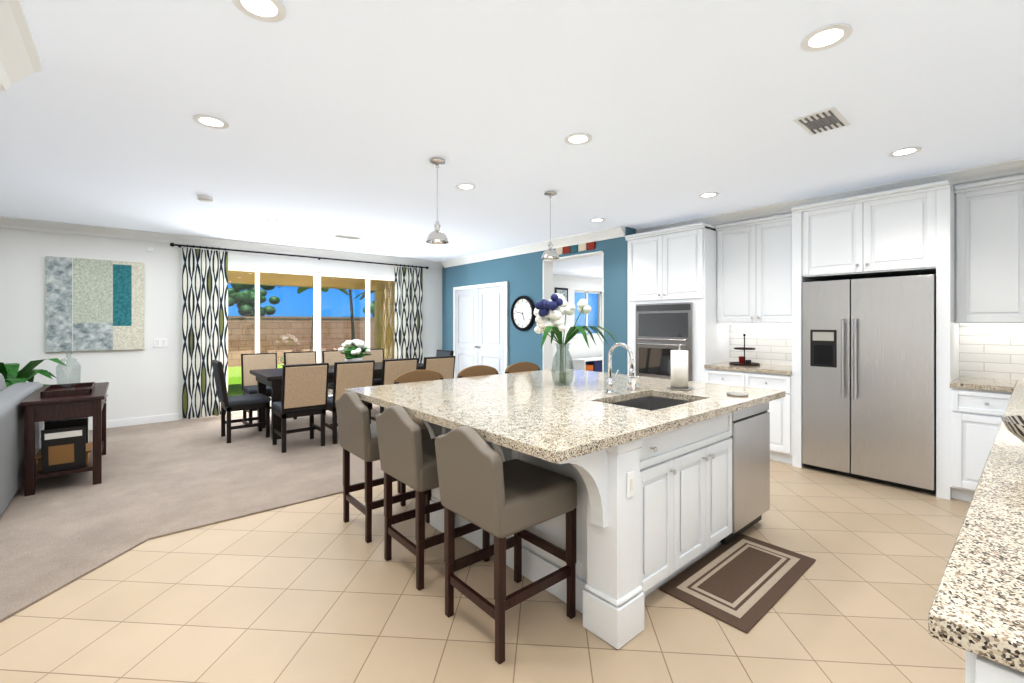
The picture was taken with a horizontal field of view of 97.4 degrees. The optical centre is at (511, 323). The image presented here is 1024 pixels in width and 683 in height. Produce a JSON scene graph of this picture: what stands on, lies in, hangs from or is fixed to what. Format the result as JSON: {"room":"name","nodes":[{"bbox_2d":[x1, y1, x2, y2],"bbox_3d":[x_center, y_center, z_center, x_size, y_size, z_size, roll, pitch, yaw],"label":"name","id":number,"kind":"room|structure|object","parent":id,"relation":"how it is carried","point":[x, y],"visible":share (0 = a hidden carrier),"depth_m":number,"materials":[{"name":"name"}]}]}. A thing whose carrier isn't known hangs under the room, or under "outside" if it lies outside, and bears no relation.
{"room":"open-plan kitchen","nodes":[
{"label":"open-plan kitchen","id":0,"kind":"room"},
{"bbox_2d":[0,404,386,621],"bbox_3d":[-3.618,1.373,4.143,9.880,0.012,4.800,0,0,-41],"label":"floor","id":1,"kind":"structure","parent":0,"point":[159,479],"depth_m":3.64,"materials":[{"name":"beige carpet"}]},
{"bbox_2d":[0,373,43,516],"bbox_3d":[-4.559,0.882,3.536,1.020,0.972,2.200,0,0,-41],"label":"sofa","id":2,"kind":"object","parent":1,"relation":"on","point":[13,396],"visible":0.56,"depth_m":3.48,"materials":[{"name":"fabric"}]},
{"bbox_2d":[0,358,65,386],"bbox_3d":[-5.487,0.883,4.898,1.041,0.994,1.018,0,0,-41],"label":"potted plant","id":3,"kind":"object","parent":1,"relation":"on","point":[11,373],"visible":0.38,"depth_m":4.92,"materials":[{"name":"green plant"}]},
{"bbox_2d":[20,382,108,495],"bbox_3d":[-4.053,1.000,4.140,0.494,0.760,1.200,0,0,-41],"label":"console table","id":4,"kind":"object","parent":1,"relation":"on","point":[37,408],"visible":0.77,"depth_m":3.72,"materials":[{"name":"brown wood"}]},
{"bbox_2d":[39,423,87,473],"bbox_3d":[-3.704,1.041,3.721,0.260,0.358,0.062,0,0,-40],"label":"box","id":5,"kind":"object","parent":4,"relation":"on","point":[66,444],"depth_m":3.72,"materials":[{"name":"brown cardboard"}]},
{"bbox_2d":[35,441,92,471],"bbox_3d":[-3.871,1.157,3.901,0.340,0.124,0.360,0,0,-40],"label":"box","id":6,"kind":"object","parent":4,"relation":"on","point":[90,445],"depth_m":3.93,"materials":[{"name":"brown cardboard"}]},
{"bbox_2d":[45,417,88,440],"bbox_3d":[-4.072,1.050,4.120,0.280,0.339,0.115,0,0,-40],"label":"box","id":7,"kind":"object","parent":4,"relation":"on","point":[53,423],"depth_m":4.09,"materials":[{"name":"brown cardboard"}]},
{"bbox_2d":[40,382,94,397],"bbox_3d":[-3.979,0.595,4.051,0.310,0.049,0.570,0,0,-41],"label":"tray","id":8,"kind":"object","parent":4,"relation":"on","point":[56,390],"visible":0.96,"depth_m":3.92,"materials":[{"name":"brown wood"}]},
{"bbox_2d":[56,351,80,389],"bbox_3d":[-3.954,0.427,4.014,0.160,0.360,0.160,0,0,-41],"label":"apothecary jar","id":9,"kind":"object","parent":8,"relation":"on","point":[69,373],"visible":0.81,"depth_m":4.03,"materials":[{"name":"clear glass"}]},
{"bbox_2d":[212,360,270,442],"bbox_3d":[-3.251,0.908,5.404,0.545,0.944,0.460,0,0,-41],"label":"dining chair","id":10,"kind":"object","parent":1,"relation":"on","point":[230,404],"visible":0.88,"depth_m":5.29,"materials":[{"name":"brown wood"}]},
{"bbox_2d":[241,353,281,423],"bbox_3d":[-3.529,0.908,6.379,0.460,0.944,0.545,0,0,-41],"label":"dining chair","id":11,"kind":"object","parent":1,"relation":"on","point":[254,361],"visible":0.46,"depth_m":6.43,"materials":[{"name":"beige fabric"}]},
{"bbox_2d":[272,363,328,452],"bbox_3d":[-2.369,0.908,5.022,0.460,0.944,0.545,0,0,-41],"label":"dining chair","id":12,"kind":"object","parent":1,"relation":"on","point":[304,389],"visible":0.88,"depth_m":4.86,"materials":[{"name":"beige fabric"}]},
{"bbox_2d":[284,351,325,418],"bbox_3d":[-3.103,0.908,6.743,0.460,0.944,0.545,0,0,-41],"label":"dining chair","id":13,"kind":"object","parent":1,"relation":"on","point":[304,357],"visible":0.15,"depth_m":6.89,"materials":[{"name":"beige fabric"}]},
{"bbox_2d":[322,350,345,409],"bbox_3d":[-2.677,0.908,7.107,0.460,0.944,0.545,0,0,-41],"label":"dining chair","id":14,"kind":"object","parent":1,"relation":"on","point":[330,357],"visible":0.04,"depth_m":7.20,"materials":[{"name":"beige fabric"}]},
{"bbox_2d":[250,362,422,438],"bbox_3d":[-2.287,0.998,6.266,2.220,0.765,1.000,0,0,-41],"label":"dining table","id":15,"kind":"object","parent":1,"relation":"on","point":[272,378],"visible":0.29,"depth_m":5.62,"materials":[{"name":"brown wood"}]},
{"bbox_2d":[338,339,371,361],"bbox_3d":[-2.212,0.417,6.338,0.465,0.392,0.455,0,0,-41],"label":"flowers","id":16,"kind":"object","parent":15,"relation":"on","point":[356,352],"visible":0.98,"depth_m":6.25,"materials":[{"name":"white plant"}]},
{"bbox_2d":[325,360,374,443],"bbox_3d":[-1.966,0.908,5.366,0.460,0.944,0.545,0,0,-41],"label":"dining chair","id":17,"kind":"object","parent":1,"relation":"on","point":[352,374],"visible":0.62,"depth_m":5.14,"materials":[{"name":"beige fabric"}]},
{"bbox_2d":[363,348,383,408],"bbox_3d":[-2.251,0.908,7.471,0.460,0.944,0.545,0,0,-41],"label":"dining chair","id":18,"kind":"object","parent":1,"relation":"on","point":[377,355],"visible":0.08,"depth_m":7.66,"materials":[{"name":"beige fabric"}]},
{"bbox_2d":[371,358,417,420],"bbox_3d":[-1.533,0.908,5.737,0.460,0.944,0.545,0,0,-41],"label":"dining chair","id":19,"kind":"object","parent":1,"relation":"on","point":[392,369],"visible":0.19,"depth_m":5.49,"materials":[{"name":"beige fabric"}]},
{"bbox_2d":[423,356,454,378],"bbox_3d":[-1.107,0.908,6.100,0.460,0.944,0.545,0,0,-41],"label":"dining chair","id":20,"kind":"object","parent":1,"relation":"on","point":[444,366],"visible":0.19,"depth_m":5.92,"materials":[{"name":"beige fabric"}]},
{"bbox_2d":[436,350,453,356],"bbox_3d":[-1.274,0.908,7.131,0.545,0.944,0.460,0,0,-41],"label":"dining chair","id":21,"kind":"object","parent":1,"relation":"on","point":[444,353],"visible":0.17,"depth_m":7.25,"materials":[{"name":"brown wood"}]},
{"bbox_2d":[0,228,601,421],"bbox_3d":[-3.143,0.070,7.837,15.800,2.620,0.200,0,0,-41],"label":"wall","id":22,"kind":"structure","parent":0,"point":[146,381],"depth_m":6.09,"materials":[{"name":"white paint"}]},
{"bbox_2d":[46,256,143,351],"bbox_3d":[-5.341,-0.235,5.799,0.930,1.170,0.038,0,0,-41],"label":"canvas art","id":23,"kind":"object","parent":22,"relation":"attached to","point":[94,305],"visible":0.98,"depth_m":5.76,"materials":[{"name":"multicoloured fabric"}]},
{"bbox_2d":[147,247,153,251],"bbox_3d":[-4.944,-1.010,6.151,0.070,0.060,0.020,0,0,-41],"label":"sensor","id":24,"kind":"object","parent":22,"relation":"attached to","point":[150,249],"visible":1,"depth_m":6.14,"materials":[{"name":"white plastic"}]},
{"bbox_2d":[154,338,166,346],"bbox_3d":[-4.864,0.270,6.226,0.150,0.120,0.010,0,0,-41],"label":"switch plate","id":25,"kind":"object","parent":22,"relation":"attached to","point":[160,342],"visible":1,"depth_m":6.22,"materials":[{"name":"white plastic"}]},
{"bbox_2d":[0,216,439,267],"bbox_3d":[-5.141,-1.180,5.926,9.878,0.120,0.105,0,0,-40],"label":"crown molding","id":26,"kind":"structure","parent":22,"relation":"attached to","point":[5,222],"depth_m":6.40,"materials":[{"name":"white wood"}]},
{"bbox_2d":[185,264,393,418],"bbox_3d":[-3.312,0.245,7.666,3.680,2.270,0.159,0,0,-41],"label":"window","id":27,"kind":"structure","parent":22,"relation":"in","point":[257,270],"depth_m":7.63,"materials":[{"name":"white"}]},
{"bbox_2d":[170,243,427,268],"bbox_3d":[-3.210,-1.090,7.561,4.053,0.056,0.125,0,0,-41],"label":"curtain rod","id":28,"kind":"object","parent":22,"relation":"attached to","point":[212,248],"visible":1,"depth_m":7.16,"materials":[{"name":"grey metal"}]},
{"bbox_2d":[182,248,227,418],"bbox_3d":[-4.415,0.142,6.486,0.550,2.405,0.090,0,0,-41],"label":"curtain","id":29,"kind":"object","parent":28,"relation":"hanging from","point":[204,308],"visible":0.92,"depth_m":6.48,"materials":[{"name":"fabric"}]},
{"bbox_2d":[394,266,422,362],"bbox_3d":[-1.967,0.142,8.578,0.590,2.405,0.090,0,0,-41],"label":"curtain","id":30,"kind":"object","parent":28,"relation":"hanging from","point":[408,312],"visible":0.65,"depth_m":8.58,"materials":[{"name":"fabric"}]},
{"bbox_2d":[555,287,567,301],"bbox_3d":[1.257,-0.685,11.440,0.470,0.430,0.029,0,0,-41],"label":"picture frame","id":31,"kind":"object","parent":22,"relation":"attached to","point":[563,292],"visible":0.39,"depth_m":11.47,"materials":[{"name":"grey metal"}]},
{"bbox_2d":[574,290,601,336],"bbox_3d":[2.054,-0.255,12.223,1.320,1.250,0.160,0,0,-41],"label":"room window","id":32,"kind":"structure","parent":22,"relation":"in","point":[587,314],"depth_m":12.35,"materials":[{"name":"white"}]},
{"bbox_2d":[0,460,969,682],"bbox_3d":[-2.145,1.440,2.935,10.950,0.120,9.050,0,0,-41],"label":"floor","id":33,"kind":"structure","parent":0,"point":[319,590],"depth_m":2.12,"materials":[{"name":"beige tile"}]},
{"bbox_2d":[335,391,431,542],"bbox_3d":[-0.887,0.915,3.108,0.526,0.930,0.450,0,0,-41],"label":"bar stool","id":34,"kind":"object","parent":33,"relation":"on","point":[358,437],"visible":0.62,"depth_m":2.92,"materials":[{"name":"grey fabric"}]},
{"bbox_2d":[394,370,442,492],"bbox_3d":[-0.640,0.886,3.644,0.450,0.987,0.502,0,0,-41],"label":"wicker stool","id":35,"kind":"object","parent":33,"relation":"on","point":[417,376],"visible":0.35,"depth_m":3.77,"materials":[{"name":"brown wood"}]},
{"bbox_2d":[376,405,489,590],"bbox_3d":[-0.459,0.915,2.607,0.526,0.930,0.450,0,0,-41],"label":"bar stool","id":36,"kind":"object","parent":33,"relation":"on","point":[407,454],"visible":0.67,"depth_m":2.41,"materials":[{"name":"grey fabric"}]},
{"bbox_2d":[457,365,498,377],"bbox_3d":[-0.168,0.886,4.046,0.450,0.987,0.502,0,0,-41],"label":"wicker stool","id":37,"kind":"object","parent":33,"relation":"on","point":[477,370],"visible":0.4,"depth_m":4.19,"materials":[{"name":"brown wicker"}]},
{"bbox_2d":[435,426,576,663],"bbox_3d":[-0.030,0.915,2.105,0.526,0.930,0.450,0,0,-41],"label":"bar stool","id":38,"kind":"object","parent":33,"relation":"on","point":[483,485],"visible":1,"depth_m":1.97,"materials":[{"name":"grey fabric"}]},
{"bbox_2d":[505,362,539,373],"bbox_3d":[0.258,0.886,4.410,0.450,0.987,0.502,0,0,-41],"label":"wicker stool","id":39,"kind":"object","parent":33,"relation":"on","point":[521,367],"visible":0.17,"depth_m":4.56,"materials":[{"name":"brown wicker"}]},
{"bbox_2d":[382,398,779,648],"bbox_3d":[0.497,0.940,2.963,2.115,0.880,1.560,0,0,-41],"label":"kitchen island","id":40,"kind":"object","parent":33,"relation":"on","point":[671,484],"depth_m":2.25,"materials":[{"name":"white painted wood"},{"name":"brushed nickel"}]},
{"bbox_2d":[345,370,784,465],"bbox_3d":[0.341,0.480,3.112,2.240,0.040,2.050,0,0,-41],"label":"island countertop","id":41,"kind":"structure","parent":40,"relation":"on","point":[523,412],"depth_m":2.55,"materials":[{"name":"beige stone"}]},
{"bbox_2d":[534,293,616,385],"bbox_3d":[0.427,0.119,3.360,0.769,0.681,0.740,0,0,-41],"label":"vase","id":42,"kind":"object","parent":41,"relation":"on","point":[552,311],"visible":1,"depth_m":3.30,"materials":[{"name":"clear glass"}]},
{"bbox_2d":[668,345,690,390],"bbox_3d":[1.169,0.304,3.142,0.150,0.310,0.150,0,0,-41],"label":"paper towel roll","id":43,"kind":"object","parent":41,"relation":"on","point":[679,369],"visible":1,"depth_m":3.09,"materials":[{"name":"white paper"}]},
{"bbox_2d":[726,392,748,396],"bbox_3d":[1.439,0.453,2.873,0.130,0.014,0.128,0,0,-41],"label":"dish","id":44,"kind":"object","parent":41,"relation":"on","point":[739,394],"visible":1,"depth_m":2.84,"materials":[{"name":"white ceramic"}]},
{"bbox_2d":[625,222,732,382],"bbox_3d":[2.039,0.130,5.585,0.640,2.500,1.025,0,0,-41],"label":"tall cabinet","id":45,"kind":"object","parent":33,"relation":"on","point":[706,296],"depth_m":5.29,"materials":[{"name":"white wood"}]},
{"bbox_2d":[659,534,815,632],"bbox_3d":[1.262,1.372,2.472,0.950,0.014,0.440,0,0,-41],"label":"rug","id":46,"kind":"object","parent":33,"relation":"on","point":[743,583],"visible":0.96,"depth_m":2.39,"materials":[{"name":"brown fabric"}]},
{"bbox_2d":[705,366,801,465],"bbox_3d":[2.654,0.940,4.871,0.632,0.880,0.860,0,0,-41],"label":"base cabinet","id":47,"kind":"object","parent":33,"relation":"on","point":[785,412],"depth_m":4.42,"materials":[{"name":"white wood"}]},
{"bbox_2d":[709,362,801,373],"bbox_3d":[2.650,0.480,4.867,0.642,0.040,0.860,0,0,-41],"label":"countertop","id":48,"kind":"structure","parent":47,"relation":"on","point":[769,366],"depth_m":4.68,"materials":[{"name":"beige stone"}]},
{"bbox_2d":[729,334,759,365],"bbox_3d":[2.577,0.287,4.989,0.310,0.344,0.310,0,0,-41],"label":"tiered tray","id":49,"kind":"object","parent":48,"relation":"on","point":[742,361],"visible":1,"depth_m":4.97,"materials":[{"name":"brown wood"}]},
{"bbox_2d":[802,274,935,493],"bbox_3d":[3.257,0.495,4.096,0.666,1.770,0.920,0,0,-41],"label":"refrigerator","id":50,"kind":"object","parent":33,"relation":"on","point":[868,379],"visible":0.98,"depth_m":3.87,"materials":[{"name":"grey metal"}]},
{"bbox_2d":[945,386,1012,501],"bbox_3d":[3.777,0.940,3.556,0.632,0.880,0.399,0,0,-41],"label":"base cabinet","id":51,"kind":"object","parent":33,"relation":"on","point":[972,415],"depth_m":3.43,"materials":[{"name":"white wood"}]},
{"bbox_2d":[949,374,1016,389],"bbox_3d":[3.753,0.480,3.577,0.642,0.040,0.335,0,0,-41],"label":"countertop","id":52,"kind":"structure","parent":51,"relation":"on","point":[981,383],"depth_m":3.50,"materials":[{"name":"beige stone"}]},
{"bbox_2d":[965,654,1023,682],"bbox_3d":[2.397,0.940,1.712,3.902,0.880,0.724,0,0,-41],"label":"base cabinet","id":53,"kind":"object","parent":33,"relation":"on","point":[976,671],"depth_m":0.68,"materials":[{"name":"white wood"}]},
{"bbox_2d":[928,378,1023,677],"bbox_3d":[2.622,0.480,1.909,4.527,0.040,0.732,0,0,-41],"label":"countertop","id":54,"kind":"structure","parent":53,"relation":"on","point":[977,607],"depth_m":0.84,"materials":[{"name":"beige stone"}]},
{"bbox_2d":[1001,415,1023,441],"bbox_3d":[1.792,0.392,1.412,0.350,0.135,0.350,0,0,-41],"label":"decorative bowl","id":55,"kind":"object","parent":54,"relation":"on","point":[1014,424],"visible":1,"depth_m":1.49,"materials":[{"name":"multicoloured ceramic"}]},
{"bbox_2d":[0,0,1023,278],"bbox_3d":[-0.301,-1.315,4.510,15.800,0.150,9.050,0,0,-41],"label":"ceiling","id":56,"kind":"structure","parent":0,"point":[346,116],"depth_m":2.65,"materials":[{"name":"white paint"}]},
{"bbox_2d":[0,0,42,91],"bbox_3d":[-1.102,-1.159,0.702,0.142,0.162,3.740,0,0,-40],"label":"crown molding","id":57,"kind":"structure","parent":56,"relation":"attached to","point":[20,59],"depth_m":1.92,"materials":[{"name":"white wood"}]},
{"bbox_2d":[197,195,212,201],"bbox_3d":[-3.007,-1.218,4.414,0.130,0.040,0.130,0,0,-41],"label":"smoke detector","id":58,"kind":"object","parent":56,"relation":"attached to","point":[202,198],"visible":1,"depth_m":4.37,"materials":[{"name":"white plastic"}]},
{"bbox_2d":[193,115,228,128],"bbox_3d":[-1.847,-1.236,2.763,0.188,0.006,0.188,0,0,-41],"label":"recessed light","id":59,"kind":"object","parent":56,"relation":"in","point":[210,121],"visible":0.96,"depth_m":2.76,"materials":[{"name":"white"}]},
{"bbox_2d":[232,0,285,22],"bbox_3d":[-0.983,-1.236,1.751,0.188,0.006,0.188,0,0,-41],"label":"recessed light","id":60,"kind":"object","parent":56,"relation":"in","point":[271,11],"visible":1,"depth_m":1.77,"materials":[{"name":"white"}]},
{"bbox_2d":[331,234,362,239],"bbox_3d":[-2.364,-1.233,6.463,0.400,0.011,0.200,0,0,-41],"label":"ceiling vent","id":61,"kind":"object","parent":56,"relation":"in","point":[346,237],"visible":1,"depth_m":6.44,"materials":[{"name":"white metal"}]},
{"bbox_2d":[426,157,448,243],"bbox_3d":[-0.568,-0.927,3.421,0.176,0.623,0.176,0,0,-41],"label":"pendant light","id":62,"kind":"object","parent":56,"relation":"hanging from","point":[436,236],"visible":1,"depth_m":3.40,"materials":[{"name":"silver metal"}]},
{"bbox_2d":[456,183,475,189],"bbox_3d":[-0.417,-1.236,4.076,0.188,0.006,0.188,0,0,-41],"label":"recessed light","id":63,"kind":"object","parent":56,"relation":"in","point":[464,186],"visible":1,"depth_m":4.07,"materials":[{"name":"white"}]},
{"bbox_2d":[541,191,559,259],"bbox_3d":[0.364,-0.927,4.270,0.176,0.623,0.176,0,0,-41],"label":"pendant light","id":64,"kind":"object","parent":56,"relation":"hanging from","point":[549,253],"visible":1,"depth_m":4.25,"materials":[{"name":"silver metal"}]},
{"bbox_2d":[564,133,591,144],"bbox_3d":[0.444,-1.236,3.022,0.188,0.006,0.188,0,0,-41],"label":"recessed light","id":65,"kind":"object","parent":56,"relation":"in","point":[578,139],"visible":0.98,"depth_m":3.02,"materials":[{"name":"white"}]},
{"bbox_2d":[589,218,604,221],"bbox_3d":[1.020,-1.236,5.395,0.188,0.006,0.188,0,0,-41],"label":"recessed light","id":66,"kind":"object","parent":56,"relation":"in","point":[597,220],"visible":0.94,"depth_m":5.40,"materials":[{"name":"white"}]},
{"bbox_2d":[698,192,718,197],"bbox_3d":[1.895,-1.236,4.341,0.188,0.006,0.188,0,0,-41],"label":"recessed light","id":67,"kind":"object","parent":56,"relation":"in","point":[709,195],"visible":0.96,"depth_m":4.34,"materials":[{"name":"white"}]},
{"bbox_2d":[793,107,849,134],"bbox_3d":[1.902,-1.234,2.762,0.340,0.010,0.210,0,0,-41],"label":"ceiling vent","id":68,"kind":"object","parent":56,"relation":"in","point":[828,119],"visible":1,"depth_m":2.74,"materials":[{"name":"white metal"}]},
{"bbox_2d":[800,23,852,51],"bbox_3d":[1.359,-1.236,1.950,0.188,0.006,0.188,0,0,-41],"label":"recessed light","id":69,"kind":"object","parent":56,"relation":"in","point":[826,37],"visible":1,"depth_m":1.95,"materials":[{"name":"white plastic"}]},
{"bbox_2d":[888,147,921,156],"bbox_3d":[2.830,-1.236,3.246,0.188,0.006,0.188,0,0,-41],"label":"recessed light","id":70,"kind":"object","parent":56,"relation":"in","point":[906,151],"visible":0.96,"depth_m":3.24,"materials":[{"name":"white"}]},
{"bbox_2d":[442,227,635,374],"bbox_3d":[0.104,0.070,7.546,0.200,2.620,4.460,0,0,-41],"label":"wall","id":71,"kind":"structure","parent":0,"point":[522,274],"depth_m":7.15,"materials":[{"name":"blue paint"}]},
{"bbox_2d":[453,281,507,377],"bbox_3d":[-0.625,0.331,8.179,0.080,2.072,1.640,0,0,-41],"label":"closet door","id":72,"kind":"structure","parent":71,"relation":"in","point":[480,324],"depth_m":8.10,"materials":[{"name":"white wood"}]},
{"bbox_2d":[511,296,535,330],"bbox_3d":[0.171,-0.160,7.274,0.045,0.570,0.570,0,0,-41],"label":"wall clock","id":73,"kind":"object","parent":71,"relation":"attached to","point":[523,316],"visible":1,"depth_m":7.26,"materials":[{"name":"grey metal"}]},
{"bbox_2d":[440,226,624,267],"bbox_3d":[0.019,-1.180,7.407,0.105,0.120,4.320,0,0,-40],"label":"crown molding","id":74,"kind":"structure","parent":71,"relation":"attached to","point":[615,232],"depth_m":6.90,"materials":[{"name":"white"}]},
{"bbox_2d":[543,251,603,371],"bbox_3d":[0.932,0.200,6.576,0.208,2.360,1.170,0,0,-41],"label":"trim","id":75,"kind":"structure","parent":71,"relation":"attached to","point":[547,294],"depth_m":6.97,"materials":[{"name":"white wood"}]},
{"bbox_2d":[554,242,594,254],"bbox_3d":[0.845,-1.090,6.508,0.015,0.140,0.900,0,0,-41],"label":"wall sign","id":76,"kind":"object","parent":71,"relation":"attached to","point":[577,248],"visible":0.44,"depth_m":6.42,"materials":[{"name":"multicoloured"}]},
{"bbox_2d":[637,158,1023,232],"bbox_3d":[3.116,-1.181,4.514,0.391,0.118,4.052,0,0,-41],"label":"trim","id":77,"kind":"structure","parent":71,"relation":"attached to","point":[1015,167],"depth_m":4.10,"materials":[{"name":"white wood"}]},
{"bbox_2d":[717,210,804,325],"bbox_3d":[2.762,-0.560,4.963,0.347,1.120,0.860,0,0,-41],"label":"upper cabinet","id":78,"kind":"object","parent":0,"relation":"attached to","point":[759,280],"depth_m":4.82,"materials":[{"name":"white wood"}]},
{"bbox_2d":[801,182,948,281],"bbox_3d":[3.302,-0.780,4.135,0.603,0.680,0.940,0,0,-41],"label":"upper cabinet","id":79,"kind":"object","parent":0,"relation":"attached to","point":[904,231],"depth_m":3.87,"materials":[{"name":"white wood"}]},
{"bbox_2d":[953,174,1023,325],"bbox_3d":[4.032,-0.560,3.477,0.347,1.120,0.849,0,0,-41],"label":"upper cabinet","id":80,"kind":"object","parent":0,"relation":"attached to","point":[988,215],"depth_m":3.54,"materials":[{"name":"white wood"}]},
{"bbox_3d":[2.279,1.440,9.403,5.520,0.120,4.460,0,0,-40],"label":"floor","id":81,"kind":"structure","parent":0,"visible":0},
{"bbox_2d":[571,357,601,371],"bbox_3d":[2.322,1.145,11.879,1.760,0.469,0.450,0,0,-41],"label":"shelf","id":82,"kind":"object","parent":81,"relation":"on","point":[591,364],"visible":0.27,"depth_m":11.42,"materials":[{"name":"white wood"}]},
{"label":"outside","id":83,"kind":"structure","parent":0,"visible":0},
{"bbox_2d":[228,362,321,395],"bbox_3d":[-5.820,1.505,12.973,24.000,0.150,7.090,0,0,-41],"label":"ground","id":84,"kind":"structure","parent":83,"point":[236,385],"depth_m":11.25,"materials":[{"name":"green plant"}]},
{"bbox_2d":[228,316,373,366],"bbox_3d":[-8.194,0.670,15.753,24.000,1.820,0.260,0,0,-41],"label":"wall","id":85,"kind":"structure","parent":84,"relation":"on","point":[291,335],"depth_m":15.84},
{"bbox_2d":[277,286,355,350],"bbox_3d":[-6.298,-0.060,14.712,2.308,2.971,2.052,0,0,-41],"label":"tree","id":86,"kind":"object","parent":84,"relation":"on","point":[299,289],"depth_m":14.54,"materials":[{"name":"green plant"}]},
{"bbox_2d":[322,289,354,345],"bbox_3d":[-5.481,-0.135,15.059,2.255,3.121,2.432,0,0,-41],"label":"tree","id":87,"kind":"object","parent":84,"relation":"on","point":[352,318],"depth_m":15.10,"materials":[{"name":"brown plant"}]},
{"bbox_2d":[353,290,373,299],"bbox_3d":[-4.575,0.049,16.242,2.179,2.752,2.133,0,0,-41],"label":"tree","id":88,"kind":"object","parent":84,"relation":"on","point":[363,295],"depth_m":15.58,"materials":[{"name":"green plant"}]},
{"bbox_3d":[-2.868,1.470,9.517,24.000,0.120,2.000,0,0,-40],"label":"ground","id":89,"kind":"structure","parent":83,"visible":0},
{"bbox_2d":[228,270,393,359],"bbox_3d":[-2.449,0.035,10.566,12.000,2.750,3.050,0,0,-41],"label":"patio cover","id":90,"kind":"object","parent":89,"relation":"on","point":[382,302],"depth_m":11.11,"materials":[{"name":"brown paint"}]},
{"bbox_3d":[-7.450,0.070,0.870,0.200,2.620,4.800,0,0,-40],"label":"wall","id":91,"kind":"structure","parent":0,"visible":0},
{"bbox_2d":[89,413,178,429],"bbox_3d":[-6.817,1.319,4.555,5.550,0.097,0.014,0,0,-40],"label":"baseboard","id":92,"kind":"structure","parent":91,"relation":"attached to","point":[140,420],"depth_m":6.07,"materials":[{"name":"white wood"}]},
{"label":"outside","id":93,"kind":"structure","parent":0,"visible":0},
{"bbox_2d":[228,284,279,315],"bbox_3d":[-9.834,-0.264,16.876,2.115,3.384,1.610,0,0,-41],"label":"tree","id":94,"kind":"object","parent":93,"point":[242,306],"depth_m":16.58,"materials":[{"name":"green plant"}]},
{"bbox_2d":[363,301,373,316],"bbox_3d":[-5.713,-0.449,20.809,2.398,3.754,1.822,0,0,-41],"label":"tree","id":95,"kind":"object","parent":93,"point":[371,308],"depth_m":20.04,"materials":[{"name":"green plant"}]}
]}

